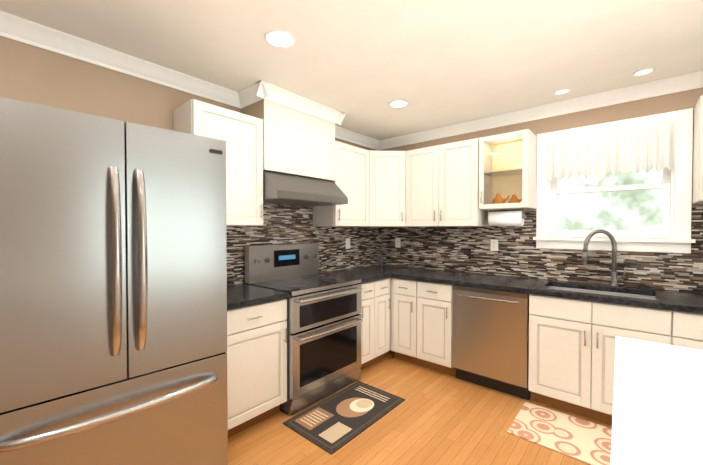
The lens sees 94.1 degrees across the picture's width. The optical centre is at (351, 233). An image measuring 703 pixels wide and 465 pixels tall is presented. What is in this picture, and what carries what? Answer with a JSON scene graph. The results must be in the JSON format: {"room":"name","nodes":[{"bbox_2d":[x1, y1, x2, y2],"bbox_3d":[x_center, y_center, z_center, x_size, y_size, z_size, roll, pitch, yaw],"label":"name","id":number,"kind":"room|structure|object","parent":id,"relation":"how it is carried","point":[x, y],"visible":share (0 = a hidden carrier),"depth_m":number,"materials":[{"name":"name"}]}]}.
{"room":"kitchen","nodes":[
{"label":"kitchen","id":0,"kind":"room"},
{"bbox_2d":[0,36,377,284],"bbox_3d":[-1.743,0.099,2.003,0.150,2.510,6.500,1,1,41],"label":"wall","id":1,"kind":"structure","parent":0,"point":[34,74],"depth_m":2.00,"materials":[{"name":"beige paint"}]},
{"bbox_2d":[0,11,247,108],"bbox_3d":[-2.304,-1.092,1.171,0.071,0.101,4.235,1,1,41],"label":"crown molding","id":2,"kind":"structure","parent":1,"relation":"attached to","point":[19,29],"depth_m":2.06,"materials":[{"name":"white wood"}]},
{"bbox_2d":[173,99,262,225],"bbox_3d":[-0.994,-0.484,2.484,0.325,0.840,0.543,1,1,41],"label":"upper cabinet","id":3,"kind":"object","parent":1,"relation":"attached to","point":[241,134],"depth_m":2.41,"materials":[{"name":"white wood"}]},
{"bbox_2d":[242,99,347,206],"bbox_3d":[-0.484,-0.723,2.936,0.496,0.893,0.807,1,1,41],"label":"range hood","id":4,"kind":"object","parent":1,"relation":"attached to","point":[298,158],"visible":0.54,"depth_m":2.79,"materials":[{"name":"white wood"}]},
{"bbox_2d":[226,203,377,284],"bbox_3d":[-0.481,0.061,3.330,0.008,0.698,2.540,1,1,41],"label":"backsplash","id":5,"kind":"structure","parent":1,"relation":"attached to","point":[287,224],"depth_m":3.30,"materials":[{"name":"tile"}]},
{"bbox_2d":[346,238,349,248],"bbox_3d":[-0.040,0.110,3.825,0.009,0.116,0.072,1,1,41],"label":"electrical outlet","id":6,"kind":"object","parent":5,"relation":"attached to","point":[347,242],"visible":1,"depth_m":3.81,"materials":[{"name":"plastic"}]},
{"bbox_2d":[313,141,368,226],"bbox_3d":[-0.104,-0.501,3.507,0.325,0.840,0.541,1,1,41],"label":"upper cabinet","id":7,"kind":"object","parent":1,"relation":"attached to","point":[351,162],"depth_m":3.38,"materials":[{"name":"white wood"}]},
{"bbox_2d":[335,127,379,149],"bbox_3d":[-0.028,-1.134,3.782,0.071,0.101,1.075,1,1,41],"label":"crown molding","id":8,"kind":"structure","parent":1,"relation":"attached to","point":[341,133],"depth_m":3.88,"materials":[{"name":"white wood"}]},
{"bbox_2d":[0,0,702,140],"bbox_3d":[-0.027,-1.173,0.488,4.700,0.080,6.500,1,1,41],"label":"ceiling","id":9,"kind":"structure","parent":0,"point":[361,64],"depth_m":2.02,"materials":[{"name":"paint"}]},
{"bbox_2d":[264,30,294,47],"bbox_3d":[-0.425,-1.151,1.935,0.180,0.008,0.180,1,1,41],"label":"recessed light","id":10,"kind":"object","parent":9,"relation":"in","point":[279,38],"visible":1,"depth_m":1.93,"materials":[{"name":"beige"}]},
{"bbox_2d":[252,80,345,126],"bbox_3d":[-0.395,-1.119,2.852,0.071,0.101,0.953,1,1,41],"label":"crown molding","id":11,"kind":"structure","parent":9,"relation":"attached to","point":[261,89],"depth_m":2.75,"materials":[{"name":"white wood"}]},
{"bbox_2d":[388,100,408,107],"bbox_3d":[0.421,-1.167,2.936,0.180,0.008,0.180,1,1,41],"label":"recessed light","id":12,"kind":"object","parent":9,"relation":"in","point":[398,103],"visible":1,"depth_m":2.92,"materials":[{"name":"beige"}]},
{"bbox_2d":[553,88,570,94],"bbox_3d":[1.722,-1.162,2.678,0.120,0.008,0.120,1,1,41],"label":"recessed light","id":13,"kind":"object","parent":9,"relation":"in","point":[561,91],"visible":1,"depth_m":2.67,"materials":[{"name":"white"}]},
{"bbox_2d":[633,67,654,75],"bbox_3d":[2.089,-1.157,2.339,0.120,0.008,0.120,1,1,41],"label":"recessed light","id":14,"kind":"object","parent":9,"relation":"in","point":[644,71],"visible":1,"depth_m":2.33,"materials":[{"name":"white"}]},
{"bbox_2d":[228,353,611,464],"bbox_3d":[-0.027,1.407,0.529,4.700,0.060,6.500,1,1,41],"label":"floor","id":15,"kind":"structure","parent":0,"point":[437,418],"depth_m":2.21,"materials":[{"name":"brown wood"}]},
{"bbox_2d":[0,97,227,464],"bbox_3d":[-1.233,0.435,1.661,0.890,1.847,0.934,-1,1,-45],"label":"fridge","id":16,"kind":"object","parent":15,"relation":"on","point":[113,291],"visible":1,"depth_m":1.34,"materials":[{"name":"silver metal"}]},
{"bbox_2d":[226,300,286,437],"bbox_3d":[-0.893,0.908,2.398,0.620,0.878,0.572,1,1,41],"label":"base cabinet","id":17,"kind":"object","parent":15,"relation":"on","point":[256,352],"depth_m":2.22,"materials":[{"name":"white wood"}]},
{"bbox_2d":[227,284,288,311],"bbox_3d":[-0.886,0.447,2.384,0.642,0.040,0.572,1,1,41],"label":"countertop","id":18,"kind":"structure","parent":17,"relation":"on","point":[238,295],"depth_m":2.30,"materials":[{"name":"black stone"}]},
{"bbox_2d":[244,243,361,414],"bbox_3d":[-0.388,0.720,2.872,0.703,1.240,0.797,1,1,41],"label":"range","id":19,"kind":"object","parent":15,"relation":"on","point":[324,320],"visible":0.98,"depth_m":2.71,"materials":[{"name":"silver metal"}]},
{"bbox_2d":[283,381,404,454],"bbox_3d":[-0.027,1.341,2.485,0.490,0.008,0.850,1,1,41],"label":"area rug","id":20,"kind":"object","parent":15,"relation":"on","point":[332,424],"visible":0.98,"depth_m":2.41,"materials":[{"name":"black fabric"}]},
{"bbox_2d":[359,280,381,369],"bbox_3d":[-0.071,0.893,3.341,0.620,0.878,0.310,1,1,41],"label":"base cabinet","id":21,"kind":"object","parent":15,"relation":"on","point":[371,294],"depth_m":3.18,"materials":[{"name":"white wood"}]},
{"bbox_2d":[318,264,420,283],"bbox_3d":[0.214,0.427,3.646,0.642,0.040,1.155,1,1,41],"label":"countertop","id":22,"kind":"structure","parent":21,"relation":"on","point":[372,272],"depth_m":3.49,"materials":[{"name":"black stone"}]},
{"bbox_2d":[378,251,382,265],"bbox_3d":[0.370,0.306,4.113,0.068,0.186,0.068,1,1,41],"label":"soap dispenser","id":23,"kind":"object","parent":22,"relation":"on","point":[380,260],"visible":1,"depth_m":4.10,"materials":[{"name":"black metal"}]},
{"bbox_2d":[382,280,389,358],"bbox_3d":[0.054,0.891,3.485,0.620,0.878,0.320,1,1,41],"label":"base cabinet","id":24,"kind":"object","parent":15,"relation":"on","point":[385,283],"depth_m":3.36,"materials":[{"name":"white wood"}]},
{"bbox_2d":[390,276,393,354],"bbox_3d":[0.353,0.886,3.828,0.620,0.878,0.706,1,1,41],"label":"base cabinet","id":25,"kind":"object","parent":15,"relation":"on","point":[391,352],"depth_m":3.46,"materials":[{"name":"white wood"}]},
{"bbox_2d":[391,280,422,366],"bbox_3d":[0.746,0.890,3.543,0.384,0.878,0.620,1,1,41],"label":"base cabinet","id":26,"kind":"object","parent":15,"relation":"on","point":[406,295],"depth_m":3.30,"materials":[{"name":"white wood"}]},
{"bbox_2d":[423,284,458,376],"bbox_3d":[0.956,0.893,3.359,0.423,0.878,0.620,1,1,41],"label":"base cabinet","id":27,"kind":"object","parent":15,"relation":"on","point":[437,298],"depth_m":3.08,"materials":[{"name":"white wood"}]},
{"bbox_2d":[452,285,530,399],"bbox_3d":[1.335,0.901,2.992,0.615,0.874,0.665,1,1,41],"label":"dishwasher","id":28,"kind":"object","parent":15,"relation":"on","point":[490,345],"visible":0.83,"depth_m":2.76,"materials":[{"name":"silver metal"}]},
{"bbox_2d":[507,402,611,464],"bbox_3d":[1.538,1.347,2.142,0.840,0.008,0.510,1,1,41],"label":"area rug","id":29,"kind":"object","parent":15,"relation":"on","point":[585,441],"visible":0.81,"depth_m":2.20,"materials":[{"name":"beige fabric"}]},
{"bbox_2d":[528,284,690,424],"bbox_3d":[1.918,0.906,2.521,0.867,0.878,0.620,1,1,41],"label":"base cabinet","id":30,"kind":"object","parent":15,"relation":"on","point":[576,329],"depth_m":2.35,"materials":[{"name":"white wood"}]},
{"bbox_2d":[391,268,554,295],"bbox_3d":[1.127,0.435,3.189,1.334,0.040,0.642,1,1,41],"label":"countertop","id":31,"kind":"structure","parent":30,"relation":"on","point":[532,286],"depth_m":3.01,"materials":[{"name":"black stone"}]},
{"bbox_2d":[546,286,655,299],"bbox_3d":[1.876,0.566,2.518,0.704,0.199,0.434,1,1,41],"label":"sink basin","id":32,"kind":"object","parent":31,"relation":"in","point":[642,295],"depth_m":2.63,"materials":[{"name":"metal"}]},
{"bbox_2d":[582,229,626,286],"bbox_3d":[2.029,0.192,2.625,0.278,0.462,0.200,1,1,41],"label":"faucet","id":33,"kind":"object","parent":30,"relation":"on","point":[614,277],"visible":1,"depth_m":2.63,"materials":[{"name":"silver metal"}]},
{"bbox_2d":[655,289,702,315],"bbox_3d":[2.535,0.454,1.963,1.040,0.040,0.642,1,1,41],"label":"countertop","id":34,"kind":"structure","parent":30,"relation":"on","point":[669,300],"depth_m":2.10,"materials":[{"name":"black stone"}]},
{"bbox_2d":[610,336,702,464],"bbox_3d":[0.584,0.929,-0.242,1.347,0.920,3.336,1,1,41],"label":"kitchen island","id":35,"kind":"object","parent":15,"relation":"on","point":[657,414],"visible":1,"depth_m":0.87,"materials":[{"name":"white stone"}]},
{"bbox_2d":[691,312,702,349],"bbox_3d":[2.366,0.913,2.131,0.569,0.878,0.620,1,1,41],"label":"base cabinet","id":36,"kind":"object","parent":15,"relation":"on","point":[696,321],"depth_m":1.97,"materials":[{"name":"white wood"}]},
{"bbox_2d":[378,87,702,292],"bbox_3d":[2.058,0.084,2.902,4.400,2.510,0.150,1,1,41],"label":"wall","id":37,"kind":"structure","parent":0,"point":[678,101],"depth_m":2.78,"materials":[{"name":"beige paint"}]},
{"bbox_2d":[367,150,406,226],"bbox_3d":[0.403,-0.506,3.826,0.670,0.841,0.610,1,1,41],"label":"upper cabinet","id":38,"kind":"object","parent":37,"relation":"attached to","point":[387,169],"depth_m":3.62,"materials":[{"name":"white wood"}]},
{"bbox_2d":[407,136,498,226],"bbox_3d":[0.990,-0.500,3.474,0.905,0.841,0.369,1,1,41],"label":"upper cabinet","id":39,"kind":"object","parent":37,"relation":"attached to","point":[460,183],"depth_m":3.30,"materials":[{"name":"white wood"}]},
{"bbox_2d":[492,193,508,203],"bbox_3d":[1.423,-0.321,3.124,0.158,0.136,0.113,1,1,41],"label":"figurine","id":40,"kind":"object","parent":39,"relation":"on","point":[497,198],"depth_m":3.10,"materials":[{"name":"orange ceramic"}]},
{"bbox_2d":[488,208,524,225],"bbox_3d":[1.448,-0.154,3.066,0.312,0.157,0.140,1,1,41],"label":"paper towel holder","id":41,"kind":"object","parent":39,"relation":"attached to","point":[505,218],"visible":1,"depth_m":3.01,"materials":[{"name":"white paper"}]},
{"bbox_2d":[508,194,521,202],"bbox_3d":[1.526,-0.310,3.034,0.135,0.116,0.096,1,1,41],"label":"figurine","id":42,"kind":"object","parent":39,"relation":"on","point":[513,198],"depth_m":3.01,"materials":[{"name":"orange ceramic"}]},
{"bbox_2d":[378,204,702,292],"bbox_3d":[1.746,0.091,3.070,3.692,0.646,0.008,1,1,41],"label":"backsplash","id":43,"kind":"structure","parent":37,"relation":"attached to","point":[518,253],"depth_m":3.12,"materials":[{"name":"tile"}]},
{"bbox_2d":[395,238,400,247],"bbox_3d":[0.577,0.111,4.077,0.072,0.116,0.009,1,1,41],"label":"electrical outlet","id":44,"kind":"object","parent":43,"relation":"attached to","point":[397,242],"visible":1,"depth_m":4.08,"materials":[{"name":"plastic"}]},
{"bbox_2d":[491,239,497,250],"bbox_3d":[1.448,0.113,3.318,0.072,0.116,0.009,1,1,41],"label":"electrical outlet","id":45,"kind":"object","parent":43,"relation":"attached to","point":[494,244],"visible":1,"depth_m":3.31,"materials":[{"name":"plastic"}]},
{"bbox_2d":[380,70,702,149],"bbox_3d":[1.955,-1.118,2.826,4.320,0.101,0.071,1,1,41],"label":"crown molding","id":46,"kind":"structure","parent":37,"relation":"attached to","point":[693,80],"depth_m":2.89,"materials":[{"name":"white wood"}]},
{"bbox_2d":[533,108,695,252],"bbox_3d":[2.155,-0.394,2.777,1.050,1.060,0.200,1,1,41],"label":"window","id":47,"kind":"structure","parent":37,"relation":"in","point":[673,235],"depth_m":2.62,"materials":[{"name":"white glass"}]},
{"bbox_2d":[546,120,676,180],"bbox_3d":[2.096,-0.668,2.705,0.840,0.382,0.100,1,1,41],"label":"valance curtain","id":48,"kind":"object","parent":47,"relation":"hanging from","point":[647,148],"visible":1,"depth_m":2.67,"materials":[{"name":"fabric"}]},
{"label":"outside","id":49,"kind":"structure","parent":0,"visible":0},
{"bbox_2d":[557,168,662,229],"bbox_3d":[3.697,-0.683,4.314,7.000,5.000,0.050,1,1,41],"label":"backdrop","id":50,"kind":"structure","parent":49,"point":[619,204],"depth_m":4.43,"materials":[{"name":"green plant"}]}
]}

